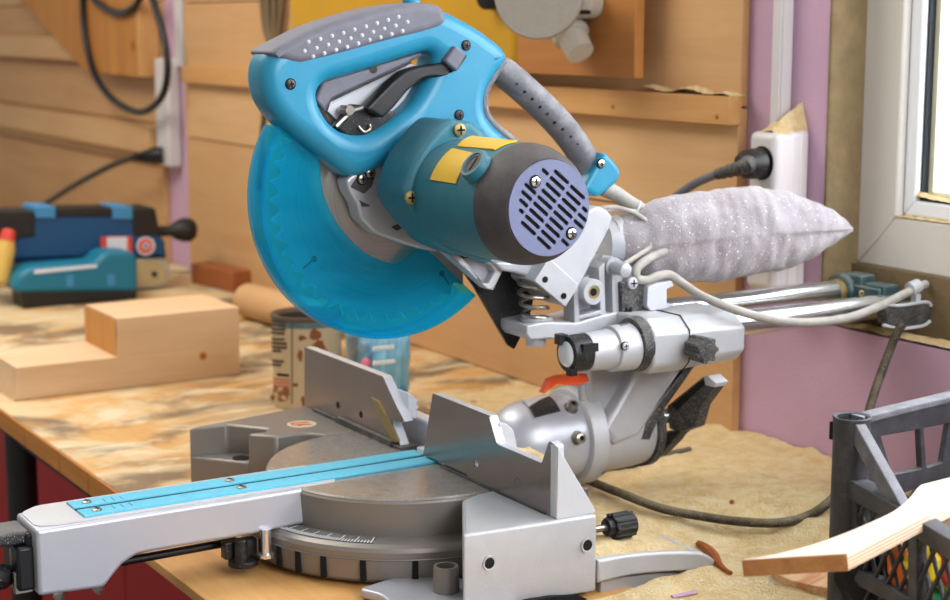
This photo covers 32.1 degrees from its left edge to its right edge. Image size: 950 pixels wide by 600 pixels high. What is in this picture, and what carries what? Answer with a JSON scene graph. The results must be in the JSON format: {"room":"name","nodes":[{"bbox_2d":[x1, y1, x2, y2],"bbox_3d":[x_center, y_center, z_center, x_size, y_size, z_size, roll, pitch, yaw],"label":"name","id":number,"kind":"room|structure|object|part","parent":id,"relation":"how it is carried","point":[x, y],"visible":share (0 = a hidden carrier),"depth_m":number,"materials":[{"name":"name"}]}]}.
{"room":"workshop","nodes":[
{"label":"workshop","id":0,"kind":"room"},
{"bbox_2d":[0,0,949,471],"bbox_3d":[-0.253,-0.428,3.286,0.106,2.610,7.600,-6,11,-31],"label":"wall","id":1,"kind":"structure","parent":0,"point":[793,382],"depth_m":2.10,"materials":[{"name":"pink paint"}]},
{"bbox_2d":[0,35,74,59],"bbox_3d":[-1.381,-0.763,4.957,0.033,0.061,2.317,-6,11,-31],"label":"batten","id":2,"kind":"object","parent":1,"relation":"attached to","point":[48,47],"visible":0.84,"depth_m":4.75,"materials":[{"name":"brown wood"}]},
{"bbox_2d":[0,59,155,122],"bbox_3d":[-1.488,-0.691,5.188,0.014,0.130,2.837,-6,11,-31],"label":"trim","id":3,"kind":"structure","parent":1,"relation":"attached to","point":[70,87],"depth_m":4.58,"materials":[{"name":"brown wood"}]},
{"bbox_2d":[0,103,156,151],"bbox_3d":[-1.381,-0.551,4.992,0.033,0.066,2.317,-6,11,-31],"label":"batten","id":4,"kind":"object","parent":1,"relation":"attached to","point":[137,137],"visible":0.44,"depth_m":4.43,"materials":[{"name":"brown wood"}]},
{"bbox_2d":[0,0,157,5],"bbox_3d":[-1.488,-1.094,5.121,0.014,0.358,2.837,-6,11,-31],"label":"trim","id":5,"kind":"structure","parent":1,"relation":"attached to","point":[2,2],"depth_m":5.01,"materials":[{"name":"brown wood"}]},
{"bbox_2d":[0,1,163,63],"bbox_3d":[-1.487,-0.836,5.164,0.010,0.160,2.837,-6,11,-31],"label":"trim","id":6,"kind":"structure","parent":1,"relation":"attached to","point":[14,20],"depth_m":4.92,"materials":[{"name":"brown wood"}]},
{"bbox_2d":[0,101,165,166],"bbox_3d":[-1.486,-0.574,5.208,0.010,0.104,2.837,-6,11,-31],"label":"trim","id":7,"kind":"structure","parent":1,"relation":"attached to","point":[69,143],"depth_m":4.62,"materials":[{"name":"brown wood"}]},
{"bbox_2d":[0,134,170,261],"bbox_3d":[-1.488,-0.407,5.235,0.014,0.229,2.837,-6,11,-31],"label":"trim","id":8,"kind":"structure","parent":1,"relation":"attached to","point":[30,171],"depth_m":4.63,"materials":[{"name":"brown wood"}]},
{"bbox_2d":[21,0,158,76],"bbox_3d":[-1.061,-0.761,4.402,0.047,0.300,1.085,-6,11,-31],"label":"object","id":9,"kind":"object","parent":1,"relation":"attached to","point":[128,45],"visible":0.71,"depth_m":4.14,"materials":[{"name":"brown wood"}]},
{"bbox_2d":[80,0,170,115],"bbox_3d":[-0.858,-0.633,4.023,0.017,0.357,0.609,-6,11,-31],"label":"cable coil","id":10,"kind":"object","parent":9,"relation":"hanging from","point":[156,103],"visible":1,"depth_m":3.98,"materials":[{"name":"black rubber"}]},
{"bbox_2d":[154,0,184,166],"bbox_3d":[-0.723,-0.692,3.889,0.034,0.757,0.131,-6,11,-31],"label":"strip","id":11,"kind":"object","parent":1,"relation":"attached to","point":[168,114],"visible":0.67,"depth_m":3.92,"materials":[{"name":"plastic"}]},
{"bbox_2d":[41,147,163,204],"bbox_3d":[-1.081,-0.277,4.464,0.088,0.346,1.212,-6,11,-31],"label":"lead","id":12,"kind":"object","parent":11,"relation":"attached to","point":[154,155],"visible":0.8,"depth_m":4.03,"materials":[{"name":"black rubber"}]},
{"bbox_2d":[183,0,258,2],"bbox_3d":[-0.158,-0.730,2.958,0.014,0.365,1.978,-6,11,-31],"label":"trim","id":13,"kind":"structure","parent":1,"relation":"attached to","point":[184,1],"depth_m":3.68,"materials":[{"name":"brown wood"}]},
{"bbox_2d":[255,0,285,190],"bbox_3d":[-0.427,-0.440,3.423,0.020,0.441,0.166,-6,11,-31],"label":"rope hank","id":14,"kind":"object","parent":1,"relation":"hanging from","point":[272,12],"visible":0.78,"depth_m":3.38,"materials":[{"name":"beige fabric"}]},
{"bbox_2d":[290,0,528,73],"bbox_3d":[-0.133,-0.485,2.894,0.049,0.243,0.844,-6,11,-31],"label":"plastic sheet","id":15,"kind":"object","parent":1,"relation":"hanging from","point":[489,23],"visible":0.05,"depth_m":2.68,"materials":[{"name":"yellow plastic"}]},
{"bbox_2d":[181,66,741,124],"bbox_3d":[-0.164,-0.386,2.991,0.022,0.038,1.952,-6,11,-31],"label":"batten","id":16,"kind":"object","parent":1,"relation":"attached to","point":[668,106],"visible":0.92,"depth_m":2.36,"materials":[{"name":"brown wood"}]},
{"bbox_2d":[644,84,744,95],"bbox_3d":[0.295,-0.287,2.247,0.028,0.012,0.192,-6,11,-31],"label":"sawdust","id":17,"kind":"object","parent":16,"relation":"on","point":[656,87],"visible":1,"depth_m":2.23},
{"bbox_2d":[187,137,742,430],"bbox_3d":[-0.158,-0.088,3.065,0.014,0.314,1.978,-6,11,-31],"label":"wood panel","id":18,"kind":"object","parent":1,"relation":"attached to","point":[236,227],"depth_m":3.36,"materials":[{"name":"brown wood"}]},
{"bbox_2d":[184,82,746,203],"bbox_3d":[-0.158,-0.319,3.026,0.016,0.149,1.978,-6,11,-31],"label":"wooden plank","id":19,"kind":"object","parent":1,"relation":"attached to","point":[653,159],"depth_m":2.40,"materials":[{"name":"brown wood"}]},
{"bbox_2d":[183,0,749,106],"bbox_3d":[-0.158,-0.471,3.001,0.014,0.155,1.978,-6,11,-31],"label":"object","id":20,"kind":"structure","parent":1,"relation":"attached to","point":[702,43],"depth_m":2.31,"materials":[{"name":"brown wood"}]},
{"bbox_2d":[477,0,602,62],"bbox_3d":[0.052,-0.426,2.402,0.168,0.157,0.356,-6,11,-31],"label":"orbital sander","id":21,"kind":"object","parent":1,"relation":"hanging from","point":[563,22],"visible":1,"depth_m":2.28,"materials":[{"name":"white plastic"}]},
{"bbox_2d":[517,0,643,77],"bbox_3d":[0.147,-0.408,2.417,0.016,0.156,0.313,-6,11,-31],"label":"board","id":22,"kind":"object","parent":1,"relation":"attached to","point":[616,35],"visible":0.58,"depth_m":2.34,"materials":[{"name":"brown wood"}]},
{"bbox_2d":[747,262,803,287],"bbox_3d":[0.366,-0.035,2.112,0.094,0.027,0.056,-6,11,-31],"label":"wall socket","id":23,"kind":"object","parent":1,"relation":"attached to","point":[794,275],"depth_m":2.10,"materials":[{"name":"white plastic"}]},
{"bbox_2d":[750,102,808,197],"bbox_3d":[0.368,-0.189,2.087,0.098,0.120,0.056,-6,11,-31],"label":"wall socket","id":24,"kind":"object","parent":1,"relation":"attached to","point":[788,159],"depth_m":2.08,"materials":[{"name":"white plastic"}]},
{"bbox_2d":[671,148,768,194],"bbox_3d":[0.302,-0.134,2.151,0.051,0.138,0.212,-6,11,-31],"label":"plug","id":25,"kind":"object","parent":24,"relation":"attached to","point":[753,163],"visible":0.74,"depth_m":2.07,"materials":[{"name":"black plastic"}]},
{"bbox_3d":[0.389,-0.230,2.093,0.050,0.042,0.046,-6,11,-31],"label":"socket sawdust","id":26,"kind":"part","parent":24,"relation":"part of"},
{"bbox_2d":[770,0,793,123],"bbox_3d":[0.391,-0.593,2.057,0.022,0.780,0.019,-6,11,-31],"label":"duct","id":27,"kind":"object","parent":1,"relation":"attached to","point":[783,10],"visible":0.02,"depth_m":2.10,"materials":[{"name":"plastic"}]},
{"bbox_2d":[821,0,867,281],"bbox_3d":[0.465,-0.496,2.026,0.059,1.062,0.004,-6,11,-31],"label":"trim","id":28,"kind":"structure","parent":1,"relation":"attached to","point":[848,18],"depth_m":2.07,"materials":[{"name":"wood"}]},
{"bbox_2d":[839,322,949,348],"bbox_3d":[0.578,0.054,1.923,0.048,0.009,0.420,-6,11,-31],"label":"ledge sawdust","id":29,"kind":"object","parent":1,"relation":"on","point":[943,343],"visible":0.72,"depth_m":1.99},
{"bbox_2d":[851,262,949,340],"bbox_3d":[0.824,0.074,1.615,0.060,0.077,1.224,-6,11,-31],"label":"trim","id":30,"kind":"structure","parent":1,"relation":"attached to","point":[937,293],"depth_m":2.00,"materials":[{"name":"wood"}]},
{"bbox_2d":[858,0,949,277],"bbox_3d":[0.822,-0.448,1.545,0.056,0.978,1.195,-6,11,-31],"label":"window","id":31,"kind":"structure","parent":1,"relation":"in","point":[906,133],"depth_m":2.03,"materials":[{"name":"plastic"}]},
{"bbox_3d":[0.527,-0.527,2.021,0.050,0.975,0.066,-6,11,-31],"label":"frame","id":32,"kind":"part","parent":31,"relation":"part of","materials":[{"name":"plastic"}]},
{"bbox_3d":[0.820,0.002,1.619,0.050,0.066,1.193,-6,11,-31],"label":"frame","id":33,"kind":"part","parent":31,"relation":"part of","materials":[{"name":"plastic"}]},
{"bbox_3d":[0.556,-0.522,1.987,0.045,0.841,0.020,-6,11,-31],"label":"sash","id":34,"kind":"part","parent":31,"relation":"part of","materials":[{"name":"plastic"}]},
{"bbox_3d":[0.613,-0.083,1.911,0.011,0.005,0.340,-6,11,-31],"label":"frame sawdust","id":35,"kind":"part","parent":31,"relation":"part of"},
{"bbox_3d":[0.827,-0.042,1.616,0.045,0.020,1.059,-6,11,-31],"label":"sash","id":36,"kind":"part","parent":31,"relation":"part of","materials":[{"name":"plastic"}]},
{"bbox_3d":[0.619,-0.113,1.925,0.018,0.017,0.300,-6,11,-31],"label":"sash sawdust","id":37,"kind":"part","parent":31,"relation":"part of"},
{"bbox_3d":[0.826,-0.449,1.548,0.003,0.804,1.021,-6,11,-31],"label":"pane","id":38,"kind":"part","parent":31,"relation":"part of","materials":[{"name":"clear glass"}]},
{"bbox_3d":[-1.319,0.990,2.866,2.600,0.050,7.600,-6,11,-31],"label":"floor","id":39,"kind":"structure","parent":0,"visible":0},
{"bbox_2d":[0,431,191,599],"bbox_3d":[-0.504,0.554,3.176,0.495,0.707,3.800,-6,11,-31],"label":"base cabinet","id":40,"kind":"object","parent":39,"relation":"on","point":[138,581],"visible":0.06,"depth_m":3.01,"materials":[{"name":"paint"}]},
{"bbox_3d":[-0.832,0.532,3.251,0.015,0.668,0.895,-6,11,-31],"label":"door","id":41,"kind":"part","parent":40,"relation":"part of","materials":[{"name":"red paint"}]},
{"bbox_3d":[-0.163,0.713,2.163,0.015,0.668,1.672,-6,11,-31],"label":"door","id":42,"kind":"part","parent":40,"relation":"part of","materials":[{"name":"red paint"}]},
{"bbox_2d":[0,206,518,599],"bbox_3d":[-0.615,0.486,3.156,0.797,0.848,5.700,-6,11,-31],"label":"workbench","id":43,"kind":"object","parent":39,"relation":"on","point":[120,440],"visible":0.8,"depth_m":2.58,"materials":[{"name":"brown wood"}]},
{"bbox_2d":[0,228,15,285],"bbox_3d":[-0.975,-0.088,3.408,0.056,0.120,0.040,-6,11,-31],"label":"tool","id":44,"kind":"object","parent":43,"relation":"on","point":[7,235],"visible":1,"depth_m":3.39,"materials":[{"name":"yellow plastic"}]},
{"bbox_3d":[-0.722,0.581,2.678,0.048,0.818,0.048,-6,11,-31],"label":"leg","id":45,"kind":"part","parent":43,"relation":"part of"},
{"bbox_3d":[-0.406,0.284,2.111,0.030,0.046,3.200,-6,11,-31],"label":"rail","id":46,"kind":"part","parent":43,"relation":"part of","materials":[{"name":"brown wood"}]},
{"bbox_2d":[6,248,136,307],"bbox_3d":[-0.848,-0.049,3.466,0.263,0.105,0.086,-6,11,-31],"label":"power tool","id":47,"kind":"object","parent":43,"relation":"on","point":[104,274],"visible":0.98,"depth_m":3.44,"materials":[{"name":"teal plastic"}]},
{"bbox_2d":[0,203,197,288],"bbox_3d":[-0.855,-0.116,3.572,0.534,0.195,0.110,-6,11,-31],"label":"belt sander","id":48,"kind":"object","parent":43,"relation":"on","point":[44,232],"visible":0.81,"depth_m":3.54,"materials":[{"name":"blue plastic"}]},
{"bbox_3d":[-0.856,-0.192,3.557,0.212,0.029,0.092,-6,11,-31],"label":"rail","id":49,"kind":"part","parent":48,"relation":"part of","materials":[{"name":"black plastic"}]},
{"bbox_3d":[-0.739,-0.176,3.631,0.060,0.061,0.094,-6,11,-31],"label":"motor","id":50,"kind":"part","parent":48,"relation":"part of","materials":[{"name":"black plastic"}]},
{"bbox_3d":[-0.664,-0.155,3.677,0.092,0.054,0.054,-6,11,-31],"label":"knob","id":51,"kind":"part","parent":48,"relation":"part of","materials":[{"name":"black plastic"}]},
{"bbox_2d":[0,294,239,400],"bbox_3d":[-0.593,0.073,2.710,0.379,0.114,0.159,-6,11,-31],"label":"block","id":52,"kind":"object","parent":43,"relation":"on","point":[133,343],"visible":1,"depth_m":2.67,"materials":[{"name":"brown wood"}]},
{"bbox_2d":[191,261,250,291],"bbox_3d":[-0.563,-0.053,3.674,0.055,0.044,0.180,-8,12,-39],"label":"timber offcut","id":53,"kind":"object","parent":43,"relation":"on","point":[222,276],"visible":0.89,"depth_m":3.64,"materials":[{"name":"orange wood"}]},
{"bbox_2d":[233,283,345,332],"bbox_3d":[-0.361,0.020,3.162,0.068,0.068,0.310,-7,12,-37],"label":"log","id":54,"kind":"object","parent":43,"relation":"on","point":[255,302],"visible":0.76,"depth_m":3.18,"materials":[{"name":"brown wood"}]},
{"bbox_2d":[270,306,342,409],"bbox_3d":[-0.257,0.089,2.529,0.110,0.142,0.110,-6,11,-31],"label":"paint can","id":55,"kind":"object","parent":43,"relation":"on","point":[294,329],"visible":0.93,"depth_m":2.49,"materials":[{"name":"metal"}]},
{"bbox_2d":[346,333,410,392],"bbox_3d":[-0.152,0.099,2.498,0.053,0.132,0.207,-6,11,-31],"label":"jar","id":56,"kind":"object","parent":43,"relation":"on","point":[388,353],"visible":0.58,"depth_m":2.44,"materials":[{"name":"glass"}]},
{"bbox_2d":[136,536,631,599],"bbox_3d":[-0.144,0.276,1.804,0.385,0.011,0.660,-6,11,-31],"label":"tabletop","id":57,"kind":"structure","parent":43,"relation":"on","point":[204,575],"depth_m":1.69,"materials":[{"name":"brown wood"}]},
{"bbox_2d":[0,0,932,599],"bbox_3d":[-0.047,-0.026,1.826,1.194,0.650,0.589,-6,11,-31],"label":"saw","id":58,"kind":"object","parent":43,"relation":"on","point":[398,181],"visible":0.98,"depth_m":1.74,"materials":[{"name":"metal"}]},
{"bbox_3d":[-0.474,0.228,1.598,0.076,0.018,0.042,-6,11,-31],"label":"lock lever","id":59,"kind":"part","parent":58,"relation":"part of","materials":[{"name":"grey metal"}]},
{"bbox_3d":[-0.443,0.263,1.607,0.018,0.042,0.020,-6,11,-31],"label":"bracket plate","id":60,"kind":"part","parent":58,"relation":"part of","materials":[{"name":"metal"}]},
{"bbox_3d":[-0.313,0.238,1.690,0.294,0.069,0.068,-6,11,-31],"label":"table arm","id":61,"kind":"part","parent":58,"relation":"part of"},
{"bbox_3d":[-0.354,0.258,1.678,0.240,0.024,0.009,-6,11,-31],"label":"lock rod","id":62,"kind":"part","parent":58,"relation":"part of","materials":[{"name":"black metal"}]},
{"bbox_3d":[-0.303,0.201,1.700,0.321,0.002,0.076,-6,11,-31],"label":"arm","id":63,"kind":"part","parent":58,"relation":"part of"},
{"bbox_3d":[-0.135,0.151,1.979,0.026,0.007,0.230,-6,11,-31],"label":"fence seat","id":64,"kind":"part","parent":58,"relation":"part of","materials":[{"name":"grey metal"}]},
{"bbox_3d":[-0.092,-0.115,1.782,0.280,0.280,0.002,-6,11,-31],"label":"saw blade","id":65,"kind":"part","parent":58,"relation":"part of","materials":[{"name":"metal"}]},
{"bbox_3d":[-0.089,-0.212,1.758,0.318,0.203,0.056,-6,11,-31],"label":"handle","id":66,"kind":"part","parent":58,"relation":"part of","materials":[{"name":"blue plastic"}]},
{"bbox_3d":[-0.068,-0.329,1.762,0.019,0.030,0.019,-6,11,-31],"label":"stop post","id":67,"kind":"part","parent":58,"relation":"part of","materials":[{"name":"blue plastic"}]},
{"bbox_3d":[-0.064,-0.231,1.749,0.123,0.073,0.020,-6,11,-31],"label":"lockoff lever","id":68,"kind":"part","parent":58,"relation":"part of","materials":[{"name":"black plastic"}]},
{"bbox_3d":[0.018,0.197,1.721,0.007,0.002,0.207,-6,11,-31],"label":"fence seat","id":69,"kind":"part","parent":58,"relation":"part of","materials":[{"name":"grey metal"}]},
{"bbox_2d":[517,446,543,458],"bbox_3d":[0.062,0.184,1.711,0.045,0.055,0.114,-6,11,-31],"label":"sawdust","id":70,"kind":"object","parent":58,"relation":"on","point":[528,449],"visible":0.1,"depth_m":1.72},
{"bbox_3d":[0.080,-0.203,1.861,0.148,0.142,0.033,-6,11,-31],"label":"carry handle","id":71,"kind":"part","parent":58,"relation":"part of","materials":[{"name":"grey plastic"}]},
{"bbox_2d":[508,160,588,255],"bbox_3d":[0.069,-0.086,1.544,0.090,0.090,0.002,-6,11,-31],"label":"vent","id":72,"kind":"object","parent":58,"relation":"attached to","point":[548,200],"depth_m":1.54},
{"bbox_2d":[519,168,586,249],"bbox_3d":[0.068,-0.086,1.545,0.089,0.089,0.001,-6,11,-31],"label":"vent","id":73,"kind":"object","parent":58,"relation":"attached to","point":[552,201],"depth_m":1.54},
{"bbox_3d":[0.095,-0.052,1.855,0.103,0.109,0.060,-6,11,-31],"label":"swing arm","id":74,"kind":"part","parent":58,"relation":"part of"},
{"bbox_3d":[0.100,0.092,1.849,0.062,0.017,0.010,-6,11,-31],"label":"stop lever","id":75,"kind":"part","parent":58,"relation":"part of","materials":[{"name":"orange plastic"}]},
{"bbox_3d":[0.121,0.103,1.866,0.010,0.023,0.016,4,10,25],"label":"lever stem","id":76,"kind":"part","parent":58,"relation":"part of","materials":[{"name":"silver metal"}]},
{"bbox_3d":[0.154,0.092,1.951,0.082,0.080,0.051,-6,11,-31],"label":"arm","id":77,"kind":"part","parent":58,"relation":"part of"},
{"bbox_3d":[0.133,-0.146,1.902,0.051,0.049,0.050,-6,11,-31],"label":"handle","id":78,"kind":"part","parent":58,"relation":"part of","materials":[{"name":"blue plastic"}]},
{"bbox_3d":[0.136,0.234,1.690,0.064,0.029,0.028,-6,11,-31],"label":"clamp knob","id":79,"kind":"part","parent":58,"relation":"part of","materials":[{"name":"plastic"}]},
{"bbox_2d":[596,533,688,556],"bbox_3d":[0.157,0.250,1.706,0.116,0.019,0.066,-6,11,-31],"label":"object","id":80,"kind":"object","parent":58,"relation":"on","point":[605,545],"visible":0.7,"depth_m":1.69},
{"bbox_3d":[0.193,0.103,1.965,0.143,0.114,0.069,-6,11,-31],"label":"support arm","id":81,"kind":"part","parent":58,"relation":"part of"},
{"bbox_3d":[0.221,0.141,1.972,0.037,0.026,0.024,-3,10,-17],"label":"bevel lock lever","id":82,"kind":"part","parent":58,"relation":"part of","materials":[{"name":"silver metal"}]},
{"bbox_3d":[0.247,0.053,1.826,0.030,0.030,0.036,-6,11,-31],"label":"slide lock knob","id":83,"kind":"part","parent":58,"relation":"part of","materials":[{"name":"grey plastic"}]},
{"bbox_3d":[0.310,0.003,1.986,0.354,0.027,0.027,-6,11,-31],"label":"slide rod","id":84,"kind":"part","parent":58,"relation":"part of","materials":[{"name":"silver metal"}]},
{"bbox_3d":[0.341,0.023,1.932,0.427,0.030,0.030,-6,11,-31],"label":"slide rod","id":85,"kind":"part","parent":58,"relation":"part of","materials":[{"name":"silver metal"}]},
{"bbox_3d":[0.365,-0.038,1.917,0.388,0.135,0.096,-2,10,-10],"label":"power cord","id":86,"kind":"part","parent":58,"relation":"part of","materials":[{"name":"white rubber"}]},
{"bbox_2d":[417,380,949,599],"bbox_3d":[0.174,0.273,1.808,0.792,0.077,2.167,-6,11,-31],"label":"cloth","id":87,"kind":"object","parent":43,"relation":"on","point":[764,476],"depth_m":1.93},
{"bbox_2d":[600,447,691,475],"bbox_3d":[0.214,0.207,2.104,0.153,0.021,0.022,-6,11,-31],"label":"sawdust","id":88,"kind":"object","parent":87,"relation":"on","point":[685,449],"visible":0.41,"depth_m":2.13},
{"bbox_2d":[670,590,697,598],"bbox_3d":[0.206,0.290,1.623,0.033,0.006,0.004,-7,12,-37],"label":"pink sliver","id":89,"kind":"object","parent":87,"relation":"on","point":[693,592],"visible":1,"depth_m":1.62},
{"bbox_3d":[0.253,0.273,1.743,0.014,0.015,0.104,-1,10,-8],"label":"bark strip","id":90,"kind":"part","parent":87,"relation":"part of","materials":[{"name":"brown wood"}]},
{"bbox_2d":[585,321,906,527],"bbox_3d":[0.288,0.137,1.908,0.414,0.207,0.202,2,10,10],"label":"cable","id":91,"kind":"object","parent":87,"relation":"on","point":[824,505],"visible":0.73,"depth_m":1.87,"materials":[{"name":"grey rubber"}]},
{"bbox_2d":[771,572,827,596],"bbox_3d":[0.338,0.291,1.662,0.078,0.038,0.040,4,10,24],"label":"striped offcut","id":92,"kind":"object","parent":87,"relation":"on","point":[814,583],"visible":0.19,"depth_m":1.65,"materials":[{"name":"brown wood"}]},
{"bbox_2d":[742,391,949,599],"bbox_3d":[0.532,0.213,1.443,0.698,0.222,0.400,-6,11,-31],"label":"plastic crate","id":93,"kind":"object","parent":87,"relation":"on","point":[865,489],"depth_m":1.43,"materials":[{"name":"grey plastic"}]},
{"bbox_3d":[0.371,0.181,1.386,0.364,0.045,0.067,-8,12,-39],"label":"plywood strip","id":94,"kind":"part","parent":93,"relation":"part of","materials":[{"name":"white wood"}]},
{"bbox_3d":[0.340,0.208,1.503,0.035,0.210,0.035,-6,11,-31],"label":"corner post","id":95,"kind":"part","parent":93,"relation":"part of","materials":[{"name":"grey plastic"}]},
{"bbox_3d":[0.346,0.235,1.484,0.012,0.147,0.021,-2,10,-14],"label":"rail","id":96,"kind":"part","parent":93,"relation":"part of","materials":[{"name":"grey plastic"}]},
{"bbox_2d":[833,542,903,599],"bbox_3d":[0.367,0.254,1.496,0.073,0.088,0.074,-6,11,-31],"label":"cloth","id":97,"kind":"object","parent":93,"relation":"in","point":[844,581],"visible":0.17,"depth_m":1.48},
{"bbox_3d":[0.380,0.263,1.358,0.012,0.030,0.294,-2,10,-14],"label":"rail","id":98,"kind":"part","parent":93,"relation":"part of","materials":[{"name":"black plastic"}]},
{"bbox_3d":[0.377,0.256,1.423,0.027,0.082,0.071,-2,10,-15],"label":"orange handle","id":99,"kind":"part","parent":93,"relation":"part of","materials":[{"name":"orange plastic"}]},
{"bbox_3d":[0.378,0.196,1.351,0.018,0.028,0.294,-2,10,-14],"label":"rail","id":100,"kind":"part","parent":93,"relation":"part of","materials":[{"name":"black plastic"}]},
{"bbox_2d":[903,546,946,589],"bbox_3d":[0.391,0.222,1.402,0.054,0.050,0.051,-6,11,-31],"label":"rag","id":101,"kind":"object","parent":93,"relation":"in","point":[938,558],"visible":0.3,"depth_m":1.38,"materials":[{"name":"yellow fabric"}]},
{"bbox_2d":[934,592,949,599],"bbox_3d":[0.390,0.288,1.390,0.042,0.080,0.042,-6,11,-31],"label":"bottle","id":102,"kind":"object","parent":93,"relation":"in","point":[936,594],"visible":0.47,"depth_m":1.38,"materials":[{"name":"green plastic"}]},
{"bbox_2d":[938,553,949,587],"bbox_3d":[0.416,0.220,1.396,0.066,0.060,0.060,-6,11,-31],"label":"rag","id":103,"kind":"object","parent":93,"relation":"in","point":[944,577],"visible":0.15,"depth_m":1.38,"materials":[{"name":"red fabric"}]}
]}

